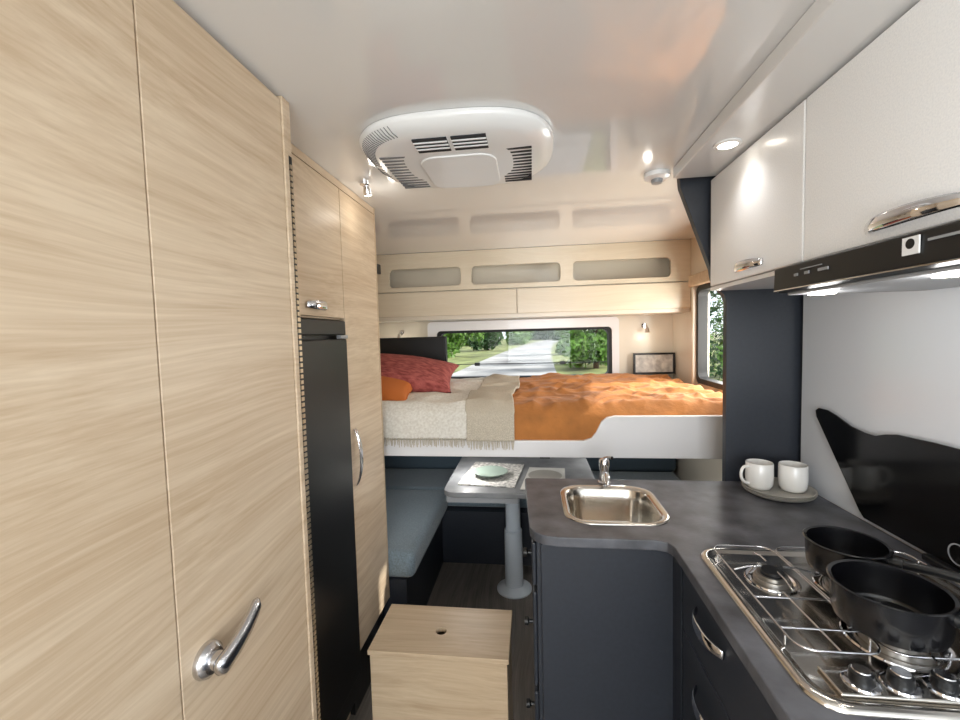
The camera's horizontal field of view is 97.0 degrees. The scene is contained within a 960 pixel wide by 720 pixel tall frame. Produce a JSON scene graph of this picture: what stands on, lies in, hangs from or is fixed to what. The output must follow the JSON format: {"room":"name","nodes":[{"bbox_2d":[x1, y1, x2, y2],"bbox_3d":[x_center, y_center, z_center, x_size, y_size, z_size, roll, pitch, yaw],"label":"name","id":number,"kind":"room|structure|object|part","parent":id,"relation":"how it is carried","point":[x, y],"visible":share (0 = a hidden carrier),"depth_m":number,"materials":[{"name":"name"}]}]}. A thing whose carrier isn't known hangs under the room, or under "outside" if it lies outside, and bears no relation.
{"room":"vehicle interior","nodes":[
{"label":"vehicle interior","id":0,"kind":"room"},
{"bbox_2d":[380,336,447,361],"bbox_3d":[-0.520,-0.016,3.036,0.580,0.290,0.039,-1,3,7],"label":"headboard","id":1,"kind":"object","parent":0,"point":[427,347],"visible":0.29,"depth_m":3.00,"materials":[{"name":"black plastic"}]},
{"bbox_2d":[348,562,534,719],"bbox_3d":[0.021,1.439,0.923,2.360,0.060,4.860,-1,3,7],"label":"floor","id":2,"kind":"structure","parent":0,"point":[462,585],"depth_m":2.31,"materials":[{"name":"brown wood"}]},
{"bbox_2d":[0,0,320,719],"bbox_3d":[-0.823,0.442,0.456,0.727,2.028,1.330,-1,3,7],"label":"wardrobe","id":3,"kind":"object","parent":2,"relation":"on","point":[156,562],"visible":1,"depth_m":0.63,"materials":[{"name":"brown wood"}]},
{"bbox_3d":[-0.540,0.439,0.288,0.019,1.998,0.785,-1,3,7],"label":"door panel","id":4,"kind":"part","parent":3,"relation":"part of","materials":[{"name":"brown wood"}]},
{"bbox_3d":[-0.469,0.405,0.861,0.019,1.998,0.368,-1,3,7],"label":"door panel","id":5,"kind":"part","parent":3,"relation":"part of","materials":[{"name":"brown wood"}]},
{"bbox_3d":[-0.431,0.495,0.764,0.027,0.076,0.118,-1,3,7],"label":"handle lever","id":6,"kind":"part","parent":3,"relation":"part of","materials":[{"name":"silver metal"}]},
{"bbox_3d":[-0.467,-0.551,1.016,0.021,0.128,0.015,-1,3,7],"label":"edge post","id":7,"kind":"part","parent":3,"relation":"part of","materials":[{"name":"brown wood"}]},
{"bbox_3d":[-0.444,0.398,1.053,0.023,2.028,0.017,-1,3,7],"label":"edge post","id":8,"kind":"part","parent":3,"relation":"part of","materials":[{"name":"brown wood"}]},
{"bbox_2d":[291,143,389,719],"bbox_3d":[-0.756,0.377,1.547,0.594,2.028,0.836,-1,3,7],"label":"tall cabinet","id":9,"kind":"object","parent":2,"relation":"on","point":[335,229],"visible":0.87,"depth_m":1.65,"materials":[{"name":"brown wood"}]},
{"bbox_3d":[-0.506,-0.172,1.344,0.029,0.030,0.120,-1,3,7],"label":"handle","id":10,"kind":"part","parent":9,"relation":"part of","materials":[{"name":"silver metal"}]},
{"bbox_3d":[-0.540,-0.369,1.300,0.019,0.465,0.482,-1,3,7],"label":"door","id":11,"kind":"part","parent":9,"relation":"part of","materials":[{"name":"brown wood"}]},
{"bbox_2d":[300,318,360,719],"bbox_3d":[-0.776,0.586,1.397,0.574,1.420,0.487,-1,3,7],"label":"fridge","id":12,"kind":"object","parent":9,"relation":"in","point":[324,342],"visible":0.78,"depth_m":1.41,"materials":[{"name":"black plastic"}]},
{"bbox_3d":[-0.531,-0.102,1.319,0.024,0.050,0.475,-1,3,7],"label":"trim","id":13,"kind":"part","parent":12,"relation":"part of","materials":[{"name":"black plastic"}]},
{"bbox_3d":[-0.526,-0.627,1.455,0.019,0.025,0.830,-1,3,7],"label":"rail","id":14,"kind":"part","parent":9,"relation":"part of","materials":[{"name":"brown wood"}]},
{"bbox_3d":[-0.462,0.370,1.619,0.029,0.220,0.030,-1,3,7],"label":"tall handle","id":15,"kind":"part","parent":9,"relation":"part of","materials":[{"name":"silver metal"}]},
{"bbox_3d":[-0.473,0.242,1.746,0.019,1.740,0.337,-1,3,7],"label":"tall door","id":16,"kind":"part","parent":9,"relation":"part of","materials":[{"name":"brown wood"}]},
{"bbox_3d":[-0.453,0.218,1.917,0.022,1.768,0.010,-1,3,7],"label":"panel","id":17,"kind":"part","parent":9,"relation":"part of","materials":[{"name":"brown wood"}]},
{"bbox_2d":[367,604,512,719],"bbox_3d":[-0.118,1.155,1.483,0.459,0.450,0.242,-1,3,7],"label":"storage box","id":18,"kind":"object","parent":2,"relation":"on","point":[427,662],"visible":1,"depth_m":1.38,"materials":[{"name":"brown wood"}]},
{"bbox_2d":[444,457,594,598],"bbox_3d":[0.239,0.958,2.345,0.740,0.725,0.730,-1,3,7],"label":"table","id":19,"kind":"object","parent":2,"relation":"on","point":[513,586],"visible":0.57,"depth_m":2.38,"materials":[{"name":"silver metal"}]},
{"bbox_3d":[0.011,0.660,2.015,0.340,0.027,0.025,-1,3,7],"label":"rail","id":20,"kind":"part","parent":19,"relation":"part of","materials":[{"name":"grey plastic"}]},
{"bbox_2d":[458,462,564,489],"bbox_3d":[0.184,0.590,2.209,0.536,0.028,0.378,-1,3,15],"label":"place setting","id":21,"kind":"object","parent":19,"relation":"on","point":[486,474],"visible":0.88,"depth_m":2.20,"materials":[{"name":"fabric"}]},
{"bbox_2d":[473,466,507,478],"bbox_3d":[0.055,0.590,2.220,0.180,0.022,0.180,-1,3,7],"label":"bowl","id":22,"kind":"object","parent":21,"relation":"on","point":[484,472],"depth_m":2.23,"materials":[{"name":"green"}]},
{"bbox_3d":[0.330,0.590,2.155,0.170,0.014,0.170,-1,3,7],"label":"plate","id":23,"kind":"part","parent":21,"relation":"part of","materials":[{"name":"white ceramic"}]},
{"bbox_3d":[0.189,0.967,2.428,0.200,0.700,0.200,-1,3,7],"label":"leg","id":24,"kind":"part","parent":19,"relation":"part of","materials":[{"name":"silver metal"}]},
{"bbox_2d":[383,456,679,619],"bbox_3d":[0.199,0.883,2.497,2.235,0.860,1.490,-1,3,7],"label":"bench","id":25,"kind":"object","parent":2,"relation":"on","point":[425,531],"visible":0.12,"depth_m":2.71,"materials":[{"name":"grey fabric"}]},
{"bbox_3d":[-0.591,0.934,2.401,0.680,0.129,0.820,-1,3,7],"label":"seat","id":26,"kind":"part","parent":25,"relation":"part of","materials":[{"name":"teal fabric"}]},
{"bbox_3d":[0.281,0.608,3.142,2.200,0.389,0.160,-1,3,7],"label":"backrest","id":27,"kind":"part","parent":25,"relation":"part of","materials":[{"name":"blue fabric"}]},
{"bbox_3d":[0.256,0.878,2.974,2.220,0.129,0.510,-1,3,7],"label":"seat","id":28,"kind":"part","parent":25,"relation":"part of","materials":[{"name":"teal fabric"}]},
{"bbox_2d":[523,495,819,719],"bbox_3d":[0.557,0.983,0.506,1.027,0.871,2.220,-1,3,7],"label":"base cabinet","id":29,"kind":"object","parent":2,"relation":"on","point":[619,634],"visible":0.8,"depth_m":1.19,"materials":[{"name":"grey laminate"}]},
{"bbox_3d":[0.146,0.592,1.310,0.028,0.026,0.026,-1,3,7],"label":"knob","id":30,"kind":"part","parent":29,"relation":"part of","materials":[{"name":"black plastic"}]},
{"bbox_3d":[0.152,0.811,1.323,0.028,0.026,0.026,-1,3,7],"label":"knob","id":31,"kind":"part","parent":29,"relation":"part of","materials":[{"name":"black plastic"}]},
{"bbox_3d":[0.159,1.081,1.338,0.028,0.026,0.026,-1,3,7],"label":"knob","id":32,"kind":"part","parent":29,"relation":"part of","materials":[{"name":"black plastic"}]},
{"bbox_3d":[0.550,0.948,1.160,0.030,0.866,0.078,-1,3,7],"label":"corner post","id":33,"kind":"part","parent":29,"relation":"part of","materials":[{"name":"grey laminate"}]},
{"bbox_3d":[0.486,0.774,0.926,0.029,0.030,0.140,-1,3,7],"label":"drawer handle","id":34,"kind":"part","parent":29,"relation":"part of","materials":[{"name":"silver metal"}]},
{"bbox_3d":[0.503,0.851,0.863,0.018,0.296,0.470,-1,3,7],"label":"drawer","id":35,"kind":"part","parent":29,"relation":"part of","materials":[{"name":"grey laminate"}]},
{"bbox_3d":[0.481,0.584,0.915,0.029,0.030,0.140,-1,3,7],"label":"drawer handle","id":36,"kind":"part","parent":29,"relation":"part of","materials":[{"name":"silver metal"}]},
{"bbox_3d":[0.497,0.618,0.850,0.018,0.162,0.470,-1,3,7],"label":"drawer","id":37,"kind":"part","parent":29,"relation":"part of","materials":[{"name":"grey laminate"}]},
{"bbox_2d":[525,478,959,719],"bbox_3d":[0.523,0.533,0.493,0.977,0.028,2.240,-1,3,7],"label":"countertop","id":38,"kind":"structure","parent":29,"relation":"on","point":[703,514],"depth_m":1.18,"materials":[{"name":"laminate"}]},
{"bbox_2d":[598,456,612,484],"bbox_3d":[0.455,0.404,1.523,0.049,0.115,0.158,-1,3,7],"label":"tap","id":39,"kind":"object","parent":38,"relation":"on","point":[604,478],"visible":1,"depth_m":1.56,"materials":[{"name":"silver metal"}]},
{"bbox_3d":[0.449,0.414,1.511,0.021,0.034,0.132,-1,3,11],"label":"spout","id":40,"kind":"part","parent":39,"relation":"part of","materials":[{"name":"silver metal"}]},
{"bbox_2d":[560,485,669,525],"bbox_3d":[0.430,0.540,1.396,0.316,0.150,0.323,-1,3,7],"label":"sink","id":41,"kind":"object","parent":38,"relation":"in","point":[586,504],"visible":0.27,"depth_m":1.52,"materials":[{"name":"silver metal"}]},
{"bbox_2d":[741,477,817,502],"bbox_3d":[1.011,0.440,1.442,0.212,0.022,0.212,-1,3,7],"label":"tray","id":42,"kind":"object","parent":38,"relation":"on","point":[775,493],"visible":0.53,"depth_m":1.39,"materials":[{"name":"grey stone"}]},
{"bbox_2d":[739,459,773,490],"bbox_3d":[0.947,0.394,1.460,0.105,0.090,0.084,0,4,24],"label":"coffee mug","id":43,"kind":"object","parent":42,"relation":"on","point":[759,473],"visible":1,"depth_m":1.43,"materials":[{"name":"white ceramic"}]},
{"bbox_3d":[0.901,0.391,1.448,0.037,0.069,0.010,-2,3,-8],"label":"handle","id":44,"kind":"part","parent":43,"relation":"part of","materials":[{"name":"white ceramic"}]},
{"bbox_2d":[778,461,808,492],"bbox_3d":[1.050,0.392,1.435,0.084,0.090,0.107,-1,3,7],"label":"coffee mug","id":45,"kind":"object","parent":42,"relation":"on","point":[793,476],"visible":1,"depth_m":1.40,"materials":[{"name":"white ceramic"}]},
{"bbox_2d":[700,544,959,719],"bbox_3d":[0.756,0.476,0.822,0.480,0.036,0.475,-1,3,7],"label":"gas hob","id":46,"kind":"object","parent":38,"relation":"in","point":[783,598],"visible":0.67,"depth_m":0.73,"materials":[{"name":"silver metal"}]},
{"bbox_3d":[0.645,0.479,0.939,0.072,0.016,0.072,-1,3,7],"label":"burner","id":47,"kind":"part","parent":46,"relation":"part of","materials":[{"name":"grey metal"}]},
{"bbox_3d":[0.645,0.485,0.939,0.105,0.003,0.105,-1,3,7],"label":"burner dish","id":48,"kind":"part","parent":46,"relation":"part of","materials":[{"name":"silver metal"}]},
{"bbox_3d":[0.792,0.483,0.906,0.133,0.003,0.133,-1,3,7],"label":"burner dish","id":49,"kind":"part","parent":46,"relation":"part of","materials":[{"name":"silver metal"}]},
{"bbox_3d":[0.792,0.477,0.906,0.091,0.016,0.091,-1,3,7],"label":"burner","id":50,"kind":"part","parent":46,"relation":"part of","materials":[{"name":"grey metal"}]},
{"bbox_3d":[0.765,0.467,0.855,0.434,0.004,0.359,-1,3,7],"label":"support frame","id":51,"kind":"part","parent":46,"relation":"part of","materials":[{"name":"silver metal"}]},
{"bbox_3d":[0.590,0.487,0.657,0.034,0.016,0.034,-1,3,7],"label":"knob","id":52,"kind":"part","parent":46,"relation":"part of","materials":[{"name":"black plastic"}]},
{"bbox_2d":[802,525,959,583],"bbox_3d":[0.832,0.417,0.870,0.277,0.072,0.148,1,4,37],"label":"saucepan","id":53,"kind":"object","parent":46,"relation":"on","point":[824,545],"visible":0.77,"depth_m":0.91,"materials":[{"name":"black metal"}]},
{"bbox_3d":[0.860,0.401,0.794,0.019,0.032,0.144,-4,4,-35],"label":"handle","id":54,"kind":"part","parent":53,"relation":"part of","materials":[{"name":"black plastic"}]},
{"bbox_2d":[826,559,959,652],"bbox_3d":[0.766,0.426,0.708,0.296,0.076,0.170,1,4,37],"label":"saucepan","id":55,"kind":"object","parent":46,"relation":"on","point":[893,606],"visible":1,"depth_m":0.73,"materials":[{"name":"black metal"}]},
{"bbox_3d":[0.732,0.488,0.747,0.106,0.016,0.106,-1,3,7],"label":"burner","id":56,"kind":"part","parent":46,"relation":"part of","materials":[{"name":"grey metal"}]},
{"bbox_3d":[0.732,0.494,0.747,0.154,0.003,0.154,-1,3,7],"label":"burner dish","id":57,"kind":"part","parent":46,"relation":"part of","materials":[{"name":"silver metal"}]},
{"bbox_3d":[0.644,0.486,0.651,0.034,0.016,0.034,-1,3,7],"label":"knob","id":58,"kind":"part","parent":46,"relation":"part of","materials":[{"name":"black plastic"}]},
{"bbox_3d":[0.704,0.484,0.643,0.034,0.016,0.034,-1,3,7],"label":"knob","id":59,"kind":"part","parent":46,"relation":"part of","materials":[{"name":"black plastic"}]},
{"bbox_2d":[677,176,802,480],"bbox_3d":[0.975,0.331,1.576,0.463,2.028,0.030,-1,3,7],"label":"partition panel","id":60,"kind":"object","parent":2,"relation":"on","point":[763,328],"visible":0.23,"depth_m":1.54,"materials":[{"name":"grey laminate"}]},
{"bbox_2d":[173,0,815,254],"bbox_3d":[-0.033,-0.642,0.803,2.360,0.050,4.860,-1,3,7],"label":"ceiling","id":61,"kind":"structure","parent":0,"point":[624,89],"depth_m":0.96,"materials":[{"name":"white"}]},
{"bbox_2d":[360,181,371,195],"bbox_3d":[-0.418,-0.625,1.559,0.043,0.050,0.037,-1,3,7],"label":"spotlight","id":62,"kind":"object","parent":61,"relation":"attached to","point":[367,191],"visible":1,"depth_m":1.55,"materials":[{"name":"silver metal"}]},
{"bbox_2d":[359,107,553,188],"bbox_3d":[-0.062,-0.621,1.312,0.570,0.046,0.500,-1,3,7],"label":"air conditioner","id":63,"kind":"object","parent":61,"relation":"attached to","point":[468,146],"visible":1,"depth_m":1.19,"materials":[{"name":"white plastic"}]},
{"bbox_2d":[644,169,669,184],"bbox_3d":[0.643,-0.659,1.546,0.090,0.036,0.090,-1,3,7],"label":"smoke detector","id":64,"kind":"object","parent":61,"relation":"attached to","point":[655,177],"visible":1,"depth_m":1.52,"materials":[{"name":"white plastic"}]},
{"bbox_2d":[713,138,741,149],"bbox_3d":[0.709,-0.617,1.218,0.072,0.006,0.072,-1,3,7],"label":"recessed light","id":65,"kind":"object","parent":61,"relation":"in","point":[730,143],"visible":1,"depth_m":1.21,"materials":[{"name":"white plastic"}]},
{"bbox_2d":[673,0,919,178],"bbox_3d":[0.765,-0.581,0.173,0.497,0.039,2.600,-1,3,7],"label":"ceiling bulkhead","id":66,"kind":"object","parent":61,"relation":"attached to","point":[830,33],"depth_m":0.89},
{"bbox_2d":[379,314,672,471],"bbox_3d":[0.282,0.252,3.241,2.250,2.030,0.060,-1,3,7],"label":"wall","id":67,"kind":"structure","parent":0,"point":[633,338],"depth_m":3.08,"materials":[{"name":"beige"}]},
{"bbox_2d":[397,330,403,337],"bbox_3d":[-0.609,-0.195,3.239,0.036,0.068,0.108,-1,3,7],"label":"reading lamp","id":68,"kind":"object","parent":67,"relation":"attached to","point":[401,332],"visible":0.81,"depth_m":3.25,"materials":[{"name":"silver metal"}]},
{"bbox_2d":[427,317,618,372],"bbox_3d":[0.308,-0.056,3.171,1.410,0.490,0.035,-1,3,7],"label":"surround","id":69,"kind":"object","parent":67,"relation":"attached to","point":[434,328],"visible":0.52,"depth_m":3.13,"materials":[{"name":"white plastic"}]},
{"bbox_2d":[437,327,611,378],"bbox_3d":[0.321,-0.048,3.198,1.290,0.370,0.070,-1,3,7],"label":"frame","id":70,"kind":"object","parent":67,"relation":"attached to","point":[608,330],"visible":0.55,"depth_m":3.14,"materials":[{"name":"black plastic"}]},
{"bbox_2d":[376,239,690,322],"bbox_3d":[0.235,-0.520,2.983,2.248,0.453,0.359,-1,3,7],"label":"locker","id":71,"kind":"object","parent":67,"relation":"attached to","point":[650,277],"visible":0.82,"depth_m":2.83,"materials":[{"name":"beige laminate"}]},
{"bbox_3d":[0.229,-0.625,2.947,2.240,0.237,0.010,-1,3,7],"label":"shelf","id":72,"kind":"part","parent":71,"relation":"part of","materials":[{"name":"beige wood"}]},
{"bbox_2d":[641,323,649,332],"bbox_3d":[1.177,-0.229,3.017,0.036,0.068,0.108,-1,3,7],"label":"reading lamp","id":73,"kind":"object","parent":67,"relation":"attached to","point":[644,325],"visible":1,"depth_m":2.99,"materials":[{"name":"silver metal"}]},
{"bbox_2d":[633,352,674,373],"bbox_3d":[1.235,0.024,3.016,0.285,0.150,0.015,-1,3,7],"label":"picture frame","id":74,"kind":"object","parent":67,"relation":"attached to","point":[643,363],"visible":0.93,"depth_m":3.02,"materials":[{"name":"black plastic"}]},
{"bbox_2d":[673,237,921,552],"bbox_3d":[1.135,0.375,0.721,0.060,2.030,4.860,-1,3,7],"label":"wall","id":75,"kind":"structure","parent":0,"point":[686,469],"depth_m":2.73,"materials":[{"name":"beige"}]},
{"bbox_2d":[691,287,697,384],"bbox_3d":[1.309,-0.144,2.591,0.034,0.600,0.030,-1,3,7],"label":"blind rail","id":76,"kind":"object","parent":75,"relation":"attached to","point":[693,290],"depth_m":2.58,"materials":[{"name":"white plastic"}]},
{"bbox_2d":[689,269,709,286],"bbox_3d":[1.248,-0.454,2.186,0.044,0.070,0.850,-1,3,7],"label":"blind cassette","id":77,"kind":"object","parent":75,"relation":"attached to","point":[700,278],"visible":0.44,"depth_m":2.44,"materials":[{"name":"beige wood"}]},
{"bbox_2d":[696,283,722,389],"bbox_3d":[1.290,-0.130,2.190,0.055,0.580,0.770,-1,3,7],"label":"frame","id":78,"kind":"object","parent":75,"relation":"attached to","point":[702,292],"visible":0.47,"depth_m":2.54,"materials":[{"name":"white plastic"}]},
{"bbox_2d":[711,0,959,290],"bbox_3d":[0.827,-0.368,0.238,0.394,0.391,2.518,-1,3,7],"label":"upper cabinet","id":79,"kind":"object","parent":75,"relation":"attached to","point":[871,155],"visible":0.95,"depth_m":0.82,"materials":[{"name":"white laminate"}]},
{"bbox_3d":[0.944,-0.241,1.268,0.302,0.012,0.463,-1,3,7],"label":"panel","id":80,"kind":"part","parent":79,"relation":"part of","materials":[{"name":"white"}]},
{"bbox_3d":[0.768,-0.274,1.236,0.029,0.030,0.150,-1,3,7],"label":"handle","id":81,"kind":"part","parent":79,"relation":"part of","materials":[{"name":"silver metal"}]},
{"bbox_3d":[0.791,-0.430,1.241,0.019,0.370,0.520,-1,3,7],"label":"door","id":82,"kind":"part","parent":79,"relation":"part of","materials":[{"name":"white laminate"}]},
{"bbox_2d":[774,220,959,294],"bbox_3d":[0.845,-0.170,0.643,0.335,0.077,0.800,-1,3,7],"label":"range hood","id":83,"kind":"object","parent":79,"relation":"attached to","point":[927,259],"visible":1,"depth_m":0.77,"materials":[{"name":"black plastic"}]},
{"bbox_3d":[0.714,-0.392,0.616,0.019,0.370,0.734,-1,3,7],"label":"door","id":84,"kind":"part","parent":79,"relation":"part of","materials":[{"name":"white laminate"}]},
{"bbox_3d":[0.703,-0.239,0.706,0.029,0.030,0.190,-1,3,7],"label":"handle","id":85,"kind":"part","parent":79,"relation":"part of","materials":[{"name":"silver metal"}]},
{"bbox_2d":[801,287,959,552],"bbox_3d":[1.004,0.168,0.197,0.061,0.709,2.615,-1,3,7],"label":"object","id":86,"kind":"structure","parent":75,"relation":"attached to","point":[884,363],"depth_m":1.17,"materials":[{"name":"white"}]},
{"bbox_2d":[816,408,959,572],"bbox_3d":[1.054,0.328,0.968,0.028,0.292,0.895,-1,3,7],"label":"splashback","id":87,"kind":"object","parent":75,"relation":"attached to","point":[908,487],"visible":1,"depth_m":1.07,"materials":[{"name":"black glass"}]},
{"bbox_3d":[-1.152,0.418,1.005,0.050,2.030,4.860,-1,3,7],"label":"wall","id":88,"kind":"structure","parent":0,"visible":0},
{"bbox_2d":[377,264,380,273],"bbox_3d":[-0.789,-0.550,2.688,0.288,0.150,0.140,-1,3,7],"label":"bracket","id":89,"kind":"object","parent":88,"relation":"attached to","point":[378,265],"visible":0.22,"depth_m":2.70,"materials":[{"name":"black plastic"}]},
{"bbox_2d":[384,415,721,458],"bbox_3d":[0.197,0.318,2.567,2.225,0.190,1.225,-1,3,7],"label":"bed","id":90,"kind":"object","parent":88,"relation":"attached to","point":[617,436],"visible":0.24,"depth_m":1.90,"materials":[{"name":"white"}]},
{"bbox_2d":[382,374,519,449],"bbox_3d":[-0.339,0.261,2.480,1.137,0.267,0.979,-1,3,7],"label":"throw blanket","id":91,"kind":"object","parent":90,"relation":"on","point":[481,409],"visible":0.54,"depth_m":2.00,"materials":[{"name":"beige fabric"}]},
{"bbox_2d":[381,376,412,400],"bbox_3d":[-0.615,0.153,2.326,0.523,0.154,0.396,-1,3,1],"label":"pillow","id":92,"kind":"object","parent":91,"relation":"on","point":[393,389],"visible":0.2,"depth_m":2.23,"materials":[{"name":"orange fabric"}]},
{"bbox_2d":[380,353,459,392],"bbox_3d":[-0.443,0.073,2.583,0.612,0.223,0.464,-1,3,1],"label":"patterned pillow","id":93,"kind":"object","parent":91,"relation":"on","point":[424,374],"visible":0.72,"depth_m":2.46,"materials":[{"name":"red fabric"}]},
{"bbox_2d":[513,372,722,439],"bbox_3d":[0.717,0.234,2.482,1.128,0.249,1.174,-1,3,7],"label":"duvet","id":94,"kind":"object","parent":90,"relation":"on","point":[548,406],"visible":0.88,"depth_m":1.99,"materials":[{"name":"fabric"}]},
{"label":"outside","id":95,"kind":"structure","parent":0,"visible":0},
{"bbox_2d":[448,333,722,380],"bbox_3d":[20.962,-3.533,88.048,260.000,0.060,260.000,-1,3,7],"label":"ground","id":96,"kind":"structure","parent":95,"point":[466,355],"depth_m":36.61,"materials":[{"name":"green plant"}]},
{"bbox_2d":[458,336,468,345],"bbox_3d":[-2.864,-8.429,90.740,11.303,11.914,12.772,-1,3,7],"label":"tree","id":97,"kind":"object","parent":96,"relation":"on","point":[466,339],"visible":0.02,"depth_m":87.99,"materials":[{"name":"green plant"}]},
{"bbox_2d":[443,333,484,357],"bbox_3d":[-3.458,-3.195,41.542,6.686,6.385,6.928,0,4,25],"label":"tree","id":98,"kind":"object","parent":96,"relation":"on","point":[453,341],"visible":0.12,"depth_m":41.71,"materials":[{"name":"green plant"}]},
{"bbox_2d":[464,332,503,350],"bbox_3d":[-0.084,-4.940,57.569,6.422,7.460,5.256,-4,4,-34],"label":"tree","id":99,"kind":"object","parent":96,"relation":"on","point":[491,340],"visible":0.23,"depth_m":56.81,"materials":[{"name":"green plant"}]},
{"bbox_2d":[505,331,533,344],"bbox_3d":[7.155,-7.459,83.694,8.547,9.969,10.464,-1,3,7],"label":"tree","id":100,"kind":"object","parent":96,"relation":"on","point":[513,338],"visible":0.24,"depth_m":82.48,"materials":[{"name":"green plant"}]},
{"bbox_2d":[529,331,557,339],"bbox_3d":[21.548,-13.169,145.890,15.809,14.539,14.914,-1,3,7],"label":"tree","id":101,"kind":"object","parent":96,"relation":"on","point":[537,335],"visible":0.2,"depth_m":142.25,"materials":[{"name":"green plant"}]},
{"bbox_2d":[550,331,559,340],"bbox_3d":[25.476,-10.725,122.094,12.387,11.566,10.150,-1,3,7],"label":"tree","id":102,"kind":"object","parent":96,"relation":"on","point":[553,335],"visible":0.02,"depth_m":122.02,"materials":[{"name":"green plant"}]},
{"bbox_2d":[554,330,589,354],"bbox_3d":[9.220,-2.926,41.583,5.074,5.189,3.805,-4,4,-39],"label":"tree","id":103,"kind":"object","parent":96,"relation":"on","point":[559,349],"visible":0.05,"depth_m":40.85,"materials":[{"name":"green plant"}]},
{"bbox_2d":[554,329,606,368],"bbox_3d":[6.541,-1.860,24.842,4.699,4.831,4.487,-3,3,-18],"label":"tree","id":104,"kind":"object","parent":96,"relation":"on","point":[587,346],"visible":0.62,"depth_m":23.62,"materials":[{"name":"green plant"}]},
{"bbox_2d":[709,290,722,381],"bbox_3d":[7.818,-1.824,11.903,4.193,6.115,4.020,-2,3,-16],"label":"tree","id":105,"kind":"object","parent":96,"relation":"on","point":[712,309],"visible":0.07,"depth_m":12.53,"materials":[{"name":"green plant"}]},
{"bbox_2d":[709,296,722,371],"bbox_3d":[10.901,-2.744,19.818,5.285,6.788,6.348,-1,3,7],"label":"tree","id":106,"kind":"object","parent":96,"relation":"on","point":[719,298],"visible":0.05,"depth_m":19.29,"materials":[{"name":"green plant"}]},
{"bbox_2d":[715,335,722,368],"bbox_3d":[6.731,-0.921,8.031,3.972,4.810,2.712,-1,3,7],"label":"tree","id":107,"kind":"object","parent":96,"relation":"on","point":[719,346],"visible":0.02,"depth_m":9.15,"materials":[{"name":"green plant"}]},
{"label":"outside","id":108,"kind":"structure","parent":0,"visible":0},
{"bbox_2d":[452,340,557,375],"bbox_3d":[18.863,-4.113,98.365,22.489,0.001,190.000,-1,3,7],"label":"road","id":109,"kind":"structure","parent":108,"point":[539,353],"depth_m":30.58,"materials":[{"name":"grey asphalt"}]},
{"bbox_3d":[0.322,-0.048,3.206,1.250,0.340,0.007,-1,3,7],"label":"pane","id":110,"kind":"object","parent":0,"visible":0},
{"bbox_2d":[457,361,605,364],"bbox_3d":[0.323,0.025,3.199,1.210,0.005,0.014,-1,3,7],"label":"rail","id":111,"kind":"object","parent":110,"relation":"attached to","point":[602,361],"visible":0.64,"depth_m":3.19,"materials":[{"name":"black metal"}]}
]}

